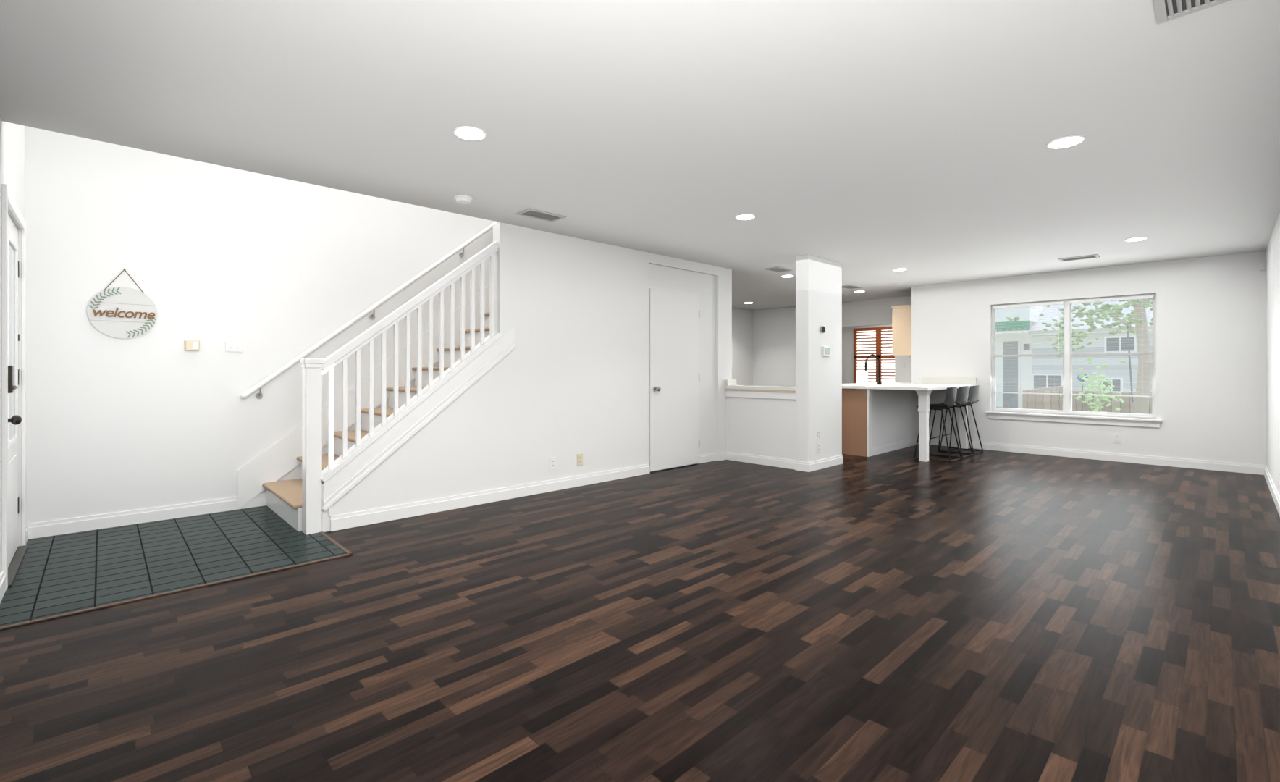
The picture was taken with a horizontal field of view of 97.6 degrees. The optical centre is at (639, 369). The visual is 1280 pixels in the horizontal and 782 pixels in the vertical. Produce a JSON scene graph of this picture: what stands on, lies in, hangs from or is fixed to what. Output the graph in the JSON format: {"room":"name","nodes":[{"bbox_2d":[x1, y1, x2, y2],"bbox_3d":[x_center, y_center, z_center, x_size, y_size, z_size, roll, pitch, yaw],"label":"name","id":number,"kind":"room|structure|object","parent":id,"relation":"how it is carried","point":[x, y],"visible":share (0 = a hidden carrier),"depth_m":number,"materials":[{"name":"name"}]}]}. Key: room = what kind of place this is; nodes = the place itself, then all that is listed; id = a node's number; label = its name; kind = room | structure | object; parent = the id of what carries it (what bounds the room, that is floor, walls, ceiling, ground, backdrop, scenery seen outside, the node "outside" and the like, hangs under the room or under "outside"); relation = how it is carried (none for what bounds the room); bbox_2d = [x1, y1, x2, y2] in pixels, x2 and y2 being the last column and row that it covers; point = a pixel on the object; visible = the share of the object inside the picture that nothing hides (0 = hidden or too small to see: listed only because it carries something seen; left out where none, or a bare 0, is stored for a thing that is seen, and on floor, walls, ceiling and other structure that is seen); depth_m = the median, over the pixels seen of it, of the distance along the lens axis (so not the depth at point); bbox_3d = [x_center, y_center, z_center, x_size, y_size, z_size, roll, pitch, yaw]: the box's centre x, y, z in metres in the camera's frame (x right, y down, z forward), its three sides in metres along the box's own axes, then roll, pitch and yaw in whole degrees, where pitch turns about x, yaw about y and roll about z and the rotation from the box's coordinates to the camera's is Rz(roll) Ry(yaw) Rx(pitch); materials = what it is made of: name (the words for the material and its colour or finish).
{"room":"empty living room","nodes":[
{"label":"empty living room","id":0,"kind":"room"},
{"bbox_2d":[0,117,24,573],"bbox_3d":[-2.142,-1.450,1.603,0.120,5.200,6.160,0,0,-44],"label":"wall","id":1,"kind":"structure","parent":0,"point":[12,156],"depth_m":3.38,"materials":[{"name":"white paint"}]},
{"bbox_2d":[0,571,5,603],"bbox_3d":[-1.688,1.097,1.228,0.016,0.105,4.690,0,0,-44],"label":"baseboard","id":2,"kind":"structure","parent":1,"relation":"attached to","point":[2,578],"depth_m":2.83,"materials":[{"name":"white"}]},
{"bbox_2d":[7,214,21,566],"bbox_3d":[-3.664,0.122,3.277,0.108,2.025,0.923,0,0,-44],"label":"front door","id":3,"kind":"structure","parent":1,"relation":"in","point":[14,419],"depth_m":3.35,"materials":[{"name":"white wood"}]},
{"bbox_2d":[1,183,28,590],"bbox_3d":[-3.675,0.095,3.265,0.088,2.110,1.050,0,0,-44],"label":"door frame","id":4,"kind":"structure","parent":1,"relation":"attached to","point":[10,571],"depth_m":2.94,"materials":[{"name":"white painted wood"}]},
{"bbox_2d":[0,505,346,626],"bbox_3d":[-2.980,1.148,3.627,1.475,0.004,1.840,0,0,-44],"label":"floor","id":5,"kind":"structure","parent":0,"point":[56,575],"depth_m":3.40,"materials":[{"name":"grey tile"}]},
{"bbox_2d":[0,531,353,629],"bbox_3d":[-2.548,1.147,3.194,1.498,0.007,0.663,0,0,-44],"label":"trim","id":6,"kind":"structure","parent":0,"point":[348,552],"depth_m":2.92,"materials":[{"name":"brown wood"}]},
{"bbox_2d":[24,125,495,524],"bbox_3d":[-1.953,-1.450,5.972,6.445,5.200,0.120,0,0,-44],"label":"wall","id":7,"kind":"structure","parent":0,"point":[272,274],"depth_m":4.37,"materials":[{"name":"white paint"}]},
{"bbox_2d":[87,268,157,338],"bbox_3d":[-3.789,-0.482,4.111,0.380,0.514,0.019,0,0,-44],"label":"welcome sign","id":8,"kind":"object","parent":7,"relation":"attached to","point":[122,312],"visible":1,"depth_m":4.11,"materials":[{"name":"white wood"}]},
{"bbox_2d":[26,493,266,542],"bbox_3d":[-3.640,1.097,4.241,1.375,0.105,0.040,0,0,-44],"label":"baseboard","id":9,"kind":"structure","parent":7,"relation":"attached to","point":[90,523],"depth_m":4.15,"materials":[{"name":"white wood"}]},
{"bbox_2d":[184,340,199,351],"bbox_3d":[-3.501,-0.185,4.382,0.095,0.085,0.028,0,0,-44],"label":"intercom","id":10,"kind":"object","parent":7,"relation":"attached to","point":[192,345],"visible":1,"depth_m":4.37,"materials":[{"name":"beige plastic"}]},
{"bbox_2d":[225,342,242,351],"bbox_3d":[-3.310,-0.180,4.573,0.115,0.075,0.016,0,0,-44],"label":"switch plate","id":11,"kind":"object","parent":7,"relation":"attached to","point":[234,347],"visible":1,"depth_m":4.58,"materials":[{"name":"white plastic"}]},
{"bbox_2d":[237,284,489,509],"bbox_3d":[-1.960,-0.443,5.866,3.700,3.185,0.017,0,0,-44],"label":"trim","id":12,"kind":"structure","parent":7,"relation":"attached to","point":[276,461],"depth_m":5.11,"materials":[{"name":"white wood"}]},
{"bbox_2d":[240,221,498,398],"bbox_3d":[-2.362,-0.755,5.442,2.494,2.002,0.074,0,0,-44],"label":"handrail","id":13,"kind":"object","parent":7,"relation":"attached to","point":[282,369],"depth_m":5.18,"materials":[{"name":"painted wood"},{"name":"nickel"}]},
{"bbox_2d":[322,222,731,532],"bbox_3d":[-0.568,-0.070,5.638,4.750,2.440,0.120,0,0,-44],"label":"wall","id":14,"kind":"structure","parent":0,"point":[565,381],"depth_m":5.37,"materials":[{"name":"white paint"}]},
{"bbox_2d":[322,325,515,516],"bbox_3d":[-1.676,0.328,4.478,1.549,1.435,0.017,0,0,-44],"label":"trim","id":15,"kind":"structure","parent":14,"relation":"attached to","point":[346,478],"depth_m":4.38,"materials":[{"name":"white wood"}]},
{"bbox_2d":[330,464,650,531],"bbox_3d":[-1.053,1.097,5.092,3.195,0.105,0.036,0,0,-44],"label":"baseboard","id":16,"kind":"structure","parent":14,"relation":"attached to","point":[347,520],"depth_m":4.73,"materials":[{"name":"white wood"}]},
{"bbox_2d":[549,456,556,469],"bbox_3d":[-0.823,0.890,5.304,0.070,0.115,0.008,0,0,-44],"label":"outlet","id":17,"kind":"object","parent":14,"relation":"attached to","point":[552,462],"visible":1,"depth_m":5.30,"materials":[{"name":"white plastic"}]},
{"bbox_2d":[577,453,582,465],"bbox_3d":[-0.592,0.890,5.525,0.070,0.115,0.008,0,0,-44],"label":"outlet","id":18,"kind":"object","parent":14,"relation":"attached to","point":[580,459],"visible":1,"depth_m":5.52,"materials":[{"name":"beige plastic"}]},
{"bbox_2d":[648,286,698,463],"bbox_3d":[0.398,0.115,6.537,0.870,2.070,0.012,0,0,-44],"label":"trim","id":19,"kind":"structure","parent":14,"relation":"attached to","point":[673,291],"depth_m":6.52,"materials":[{"name":"white wood"}]},
{"bbox_2d":[648,288,699,471],"bbox_3d":[0.437,0.119,6.505,0.842,2.038,0.108,0,0,-44],"label":"closet door","id":20,"kind":"structure","parent":14,"relation":"in","point":[673,380],"depth_m":6.49,"materials":[{"name":"white wood"}]},
{"bbox_2d":[0,444,1279,781],"bbox_3d":[2.091,1.180,7.207,14.200,0.060,8.500,0,0,-44],"label":"floor","id":21,"kind":"structure","parent":0,"point":[905,615],"depth_m":2.35,"materials":[{"name":"brown wood"}]},
{"bbox_2d":[262,312,489,531],"bbox_3d":[-1.525,-0.217,5.551,3.550,2.726,1.071,0,0,-44],"label":"staircase steps","id":22,"kind":"structure","parent":21,"relation":"on","point":[284,499],"depth_m":4.86,"materials":[{"name":"wood"},{"name":"paint"}]},
{"bbox_2d":[300,241,501,534],"bbox_3d":[-1.812,0.013,4.444,1.526,2.275,0.150,0,0,-44],"label":"stair railing","id":23,"kind":"object","parent":21,"relation":"on","point":[314,475],"visible":0.96,"depth_m":4.27,"materials":[{"name":"white wood"}]},
{"bbox_2d":[841,354,976,461],"bbox_3d":[4.067,0.467,8.411,3.078,1.366,1.540,0,0,-44],"label":"kitchen island","id":24,"kind":"object","parent":21,"relation":"on","point":[856,418],"depth_m":7.49,"materials":[{"name":"white stone"}]},
{"bbox_2d":[864,354,881,385],"bbox_3d":[3.357,0.002,8.095,0.100,0.436,0.243,0,0,-44],"label":"kitchen faucet","id":25,"kind":"object","parent":24,"relation":"on","point":[879,382],"depth_m":8.04,"materials":[{"name":"black metal"}]},
{"bbox_2d":[913,386,962,462],"bbox_3d":[3.823,0.683,7.193,0.436,0.926,0.436,0,0,-44],"label":"stool","id":26,"kind":"object","parent":21,"relation":"on","point":[950,397],"visible":0.69,"depth_m":7.04,"materials":[{"name":"grey plastic"}]},
{"bbox_2d":[928,385,973,458],"bbox_3d":[4.155,0.683,7.512,0.436,0.926,0.436,0,0,-44],"label":"stool","id":27,"kind":"object","parent":21,"relation":"on","point":[962,395],"visible":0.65,"depth_m":7.38,"materials":[{"name":"grey plastic"}]},
{"bbox_2d":[939,385,983,454],"bbox_3d":[4.487,0.683,7.830,0.436,0.926,0.436,0,0,-44],"label":"stool","id":28,"kind":"object","parent":21,"relation":"on","point":[973,394],"visible":0.71,"depth_m":7.69,"materials":[{"name":"grey plastic"}]},
{"bbox_2d":[0,0,1279,310],"bbox_3d":[2.091,-1.430,7.207,14.200,0.280,8.500,0,0,-44],"label":"ceiling","id":29,"kind":"structure","parent":0,"point":[870,145],"depth_m":2.84,"materials":[{"name":"white paint"}]},
{"bbox_2d":[453,194,472,204],"bbox_3d":[-1.329,-1.273,4.214,0.136,0.034,0.136,0,0,-44],"label":"smoke detector","id":30,"kind":"object","parent":29,"relation":"attached to","point":[462,199],"visible":1,"depth_m":4.18,"materials":[{"name":"white plastic"}]},
{"bbox_2d":[453,125,486,140],"bbox_3d":[-0.928,-1.286,3.060,0.174,0.007,0.174,0,0,-44],"label":"recessed light","id":31,"kind":"object","parent":29,"relation":"in","point":[468,133],"visible":1,"depth_m":3.05,"materials":[{"name":"white"}]},
{"bbox_2d":[516,208,566,222],"bbox_3d":[-0.825,-1.284,4.685,0.360,0.012,0.210,0,0,-44],"label":"ceiling vent","id":32,"kind":"object","parent":29,"relation":"attached to","point":[540,215],"depth_m":4.67,"materials":[{"name":"silver metal"}]},
{"bbox_2d":[734,213,755,220],"bbox_3d":[0.888,-1.286,4.735,0.174,0.007,0.174,0,0,-44],"label":"recessed light","id":33,"kind":"object","parent":29,"relation":"in","point":[745,216],"visible":0.94,"depth_m":4.72,"materials":[{"name":"white"}]},
{"bbox_2d":[763,266,792,272],"bbox_3d":[1.787,-1.284,7.234,0.360,0.012,0.210,0,0,-44],"label":"ceiling vent","id":34,"kind":"object","parent":29,"relation":"in","point":[778,269],"visible":1,"depth_m":7.21,"materials":[{"name":"silver metal"}]},
{"bbox_2d":[781,275,794,277],"bbox_3d":[2.038,-1.286,7.739,0.174,0.007,0.174,0,0,-44],"label":"recessed light","id":35,"kind":"object","parent":29,"relation":"in","point":[786,276],"visible":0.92,"depth_m":7.72,"materials":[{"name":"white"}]},
{"bbox_2d":[841,285,861,288],"bbox_3d":[3.290,-1.284,8.774,0.360,0.012,0.210,0,0,-44],"label":"ceiling vent","id":36,"kind":"object","parent":29,"relation":"in","point":[849,287],"visible":0.79,"depth_m":8.75,"materials":[{"name":"silver metal"}]},
{"bbox_2d":[853,290,865,292],"bbox_3d":[3.632,-1.286,9.283,0.174,0.007,0.174,0,0,-44],"label":"recessed light","id":37,"kind":"object","parent":29,"relation":"in","point":[861,291],"visible":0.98,"depth_m":9.24,"materials":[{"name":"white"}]},
{"bbox_2d":[892,267,907,270],"bbox_3d":[3.357,-1.286,7.231,0.174,0.007,0.174,0,0,-44],"label":"recessed light","id":38,"kind":"object","parent":29,"relation":"in","point":[900,269],"visible":0.96,"depth_m":7.22,"materials":[{"name":"white"}]},
{"bbox_2d":[1046,135,1085,148],"bbox_3d":[2.412,-1.286,3.176,0.174,0.007,0.174,0,0,-44],"label":"recessed light","id":39,"kind":"object","parent":29,"relation":"in","point":[1066,142],"visible":1,"depth_m":3.17,"materials":[{"name":"white"}]},
{"bbox_2d":[1057,254,1099,262],"bbox_3d":[5.075,-1.284,6.482,0.210,0.012,0.360,0,0,-44],"label":"ceiling vent","id":40,"kind":"object","parent":29,"relation":"in","point":[1079,258],"visible":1,"depth_m":6.47,"materials":[{"name":"silver metal"}]},
{"bbox_2d":[1124,236,1147,241],"bbox_3d":[4.907,-1.286,5.545,0.174,0.007,0.174,0,0,-44],"label":"recessed light","id":41,"kind":"object","parent":29,"relation":"in","point":[1137,239],"visible":0.98,"depth_m":5.53,"materials":[{"name":"white"}]},
{"bbox_2d":[1152,0,1231,24],"bbox_3d":[1.917,-1.284,1.786,0.420,0.012,0.420,0,0,-44],"label":"ceiling vent","id":42,"kind":"object","parent":29,"relation":"in","point":[1166,10],"visible":1,"depth_m":1.99,"materials":[{"name":"silver metal"}]},
{"bbox_2d":[731,307,752,385],"bbox_3d":[0.866,-0.070,10.828,4.350,2.440,0.120,0,0,-44],"label":"wall","id":43,"kind":"structure","parent":0,"point":[742,347],"depth_m":12.02,"materials":[{"name":"white paint"}]},
{"bbox_2d":[726,396,795,460],"bbox_3d":[1.494,0.700,6.832,0.120,0.900,1.015,0,0,-44],"label":"wall","id":44,"kind":"structure","parent":0,"point":[762,426],"depth_m":6.77,"materials":[{"name":"white paint"}]},
{"bbox_2d":[724,379,795,392],"bbox_3d":[1.495,0.198,6.831,0.190,0.135,1.013,0,0,-44],"label":"ledge","id":45,"kind":"object","parent":44,"relation":"on","point":[730,384],"visible":0.98,"depth_m":6.80,"materials":[{"name":"white wood"}]},
{"bbox_2d":[725,390,795,399],"bbox_3d":[1.445,0.307,6.783,0.018,0.085,1.013,0,0,-44],"label":"trim","id":46,"kind":"structure","parent":44,"relation":"attached to","point":[763,394],"depth_m":6.75,"materials":[{"name":"white wood"}]},
{"bbox_2d":[752,296,911,386],"bbox_3d":[3.782,-0.070,11.018,0.120,2.440,3.885,0,0,-44],"label":"wall","id":47,"kind":"structure","parent":0,"point":[774,342],"depth_m":11.69,"materials":[{"name":"white paint"}]},
{"bbox_2d":[760,366,763,372],"bbox_3d":[2.647,0.000,12.108,0.008,0.115,0.070,0,0,-44],"label":"electrical outlet","id":48,"kind":"object","parent":47,"relation":"attached to","point":[761,368],"visible":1,"depth_m":12.11,"materials":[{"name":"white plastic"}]},
{"bbox_2d":[901,360,905,367],"bbox_3d":[4.687,-0.100,9.977,0.016,0.115,0.070,0,0,-44],"label":"light switch","id":49,"kind":"object","parent":47,"relation":"attached to","point":[903,363],"visible":1,"depth_m":9.97,"materials":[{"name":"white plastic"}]},
{"bbox_2d":[795,254,921,462],"bbox_3d":[3.530,-0.070,7.975,4.700,2.440,0.155,0,0,-44],"label":"wall","id":50,"kind":"structure","parent":0,"point":[818,374],"depth_m":6.59,"materials":[{"name":"white paint"}]},
{"bbox_2d":[817,442,820,452],"bbox_3d":[2.058,0.900,6.448,0.070,0.115,0.008,0,0,-44],"label":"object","id":51,"kind":"object","parent":50,"relation":"attached to","point":[818,447],"visible":1,"depth_m":6.44,"materials":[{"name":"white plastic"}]},
{"bbox_2d":[820,325,825,333],"bbox_3d":[2.120,-0.460,6.498,0.084,0.084,0.024,0,0,-44],"label":"thermostat","id":52,"kind":"object","parent":50,"relation":"attached to","point":[822,329],"visible":1,"depth_m":6.48,"materials":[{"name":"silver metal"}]},
{"bbox_2d":[805,454,842,472],"bbox_3d":[2.190,1.097,6.584,0.791,0.105,0.036,0,0,-44],"label":"baseboard","id":53,"kind":"structure","parent":50,"relation":"attached to","point":[822,463],"depth_m":6.50,"materials":[{"name":"white wood"}]},
{"bbox_2d":[822,346,830,356],"bbox_3d":[2.179,-0.210,6.552,0.150,0.120,0.025,0,0,-44],"label":"keypad","id":54,"kind":"object","parent":50,"relation":"attached to","point":[826,350],"visible":1,"depth_m":6.53,"materials":[{"name":"white plastic"}]},
{"bbox_2d":[871,437,918,456],"bbox_3d":[3.663,1.097,8.013,1.825,0.105,0.016,0,0,-44],"label":"baseboard","id":55,"kind":"structure","parent":50,"relation":"attached to","point":[882,449],"depth_m":7.93,"materials":[{"name":"white wood"}]},
{"bbox_2d":[891,304,911,356],"bbox_3d":[4.568,-0.620,9.327,1.081,0.800,0.353,0,0,-44],"label":"upper cabinet","id":56,"kind":"object","parent":50,"relation":"attached to","point":[901,330],"visible":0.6,"depth_m":8.96,"materials":[{"name":"beige wood"}]},
{"bbox_2d":[841,324,891,383],"bbox_3d":[5.726,-0.070,13.470,0.120,2.440,4.500,0,0,-44],"label":"wall","id":57,"kind":"structure","parent":0,"point":[848,355],"depth_m":13.93,"materials":[{"name":"white paint"}]},
{"bbox_2d":[853,326,894,382],"bbox_3d":[6.115,-0.300,12.943,0.070,1.400,2.400,0,0,-44],"label":"window","id":58,"kind":"structure","parent":57,"relation":"in","point":[878,334],"depth_m":13.41,"materials":[{"name":"brown wood"}]},
{"bbox_2d":[921,250,1266,465],"bbox_3d":[5.670,-0.070,7.378,0.120,2.440,3.670,0,0,-44],"label":"wall","id":59,"kind":"structure","parent":0,"point":[1210,358],"depth_m":6.66,"materials":[{"name":"white paint"}]},
{"bbox_2d":[986,293,1161,427],"bbox_3d":[5.626,-0.110,7.385,0.156,1.620,1.840,0,0,-44],"label":"window","id":60,"kind":"structure","parent":59,"relation":"in","point":[1067,354],"depth_m":7.37,"materials":[{"name":"white"}]},
{"bbox_2d":[993,295,1153,397],"bbox_3d":[5.622,-0.279,7.381,0.036,1.233,1.688,0,0,-44],"label":"window blinds","id":61,"kind":"object","parent":60,"relation":"attached to","point":[1123,298],"visible":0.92,"depth_m":7.26,"materials":[{"name":"white plastic"}]},
{"bbox_2d":[928,437,1262,474],"bbox_3d":[5.562,1.097,7.393,0.016,0.105,3.540,0,0,-44],"label":"baseboard","id":62,"kind":"structure","parent":59,"relation":"attached to","point":[1166,461],"depth_m":6.97,"materials":[{"name":"white wood"}]},
{"bbox_2d":[1113,433,1120,443],"bbox_3d":[5.952,0.860,6.991,0.008,0.115,0.070,0,0,-44],"label":"outlet","id":63,"kind":"object","parent":59,"relation":"attached to","point":[1116,438],"visible":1,"depth_m":6.99,"materials":[{"name":"white plastic"}]},
{"bbox_2d":[1259,262,1265,270],"bbox_3d":[6.783,-1.120,6.106,0.036,0.080,0.048,0,0,-44],"label":"sensor","id":64,"kind":"object","parent":59,"relation":"attached to","point":[1262,266],"visible":0.98,"depth_m":6.10,"materials":[{"name":"white plastic"}]},
{"bbox_2d":[1266,212,1279,495],"bbox_3d":[3.386,-0.070,2.725,9.860,2.440,0.120,0,0,-44],"label":"wall","id":65,"kind":"structure","parent":0,"point":[1273,358],"depth_m":5.14,"materials":[{"name":"white paint"}]},
{"bbox_2d":[1262,464,1279,516],"bbox_3d":[3.377,1.097,2.810,9.515,0.105,0.016,0,0,-44],"label":"baseboard","id":66,"kind":"structure","parent":65,"relation":"attached to","point":[1276,497],"depth_m":5.11,"materials":[{"name":"white wood"}]},
{"label":"outside","id":67,"kind":"structure","parent":0,"visible":0},
{"bbox_3d":[19.417,1.325,15.340,30.740,0.250,11.230,0,0,-44],"label":"ground","id":68,"kind":"structure","parent":67,"visible":0},
{"bbox_2d":[995,299,1152,407],"bbox_3d":[14.542,-0.981,16.391,4.924,4.362,11.500,0,0,-44],"label":"house","id":69,"kind":"structure","parent":68,"relation":"on","point":[1087,367],"depth_m":16.41,"materials":[{"name":"white"}]},
{"bbox_2d":[1006,298,1152,414],"bbox_3d":[8.219,-0.331,9.825,2.203,3.074,3.006,0,0,-44],"label":"tree","id":70,"kind":"object","parent":68,"relation":"on","point":[1140,366],"depth_m":9.37,"materials":[{"name":"green plant"}]},
{"bbox_2d":[1022,373,1151,414],"bbox_3d":[13.063,0.642,11.186,5.460,1.115,8.040,0,0,-44],"label":"fence","id":71,"kind":"object","parent":68,"relation":"on","point":[1036,400],"depth_m":11.57,"materials":[{"name":"brown"}]},
{"bbox_2d":[1060,355,1126,411],"bbox_3d":[8.605,0.456,10.702,0.965,1.492,1.050,0,0,-44],"label":"bush","id":72,"kind":"object","parent":68,"relation":"on","point":[1087,388],"depth_m":10.56,"materials":[{"name":"green plant"}]},
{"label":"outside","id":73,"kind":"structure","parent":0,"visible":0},
{"bbox_2d":[857,329,894,382],"bbox_3d":[6.356,-0.300,13.175,0.020,2.000,3.000,0,0,-44],"label":"window blinds","id":74,"kind":"structure","parent":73,"point":[874,364],"depth_m":13.78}
]}

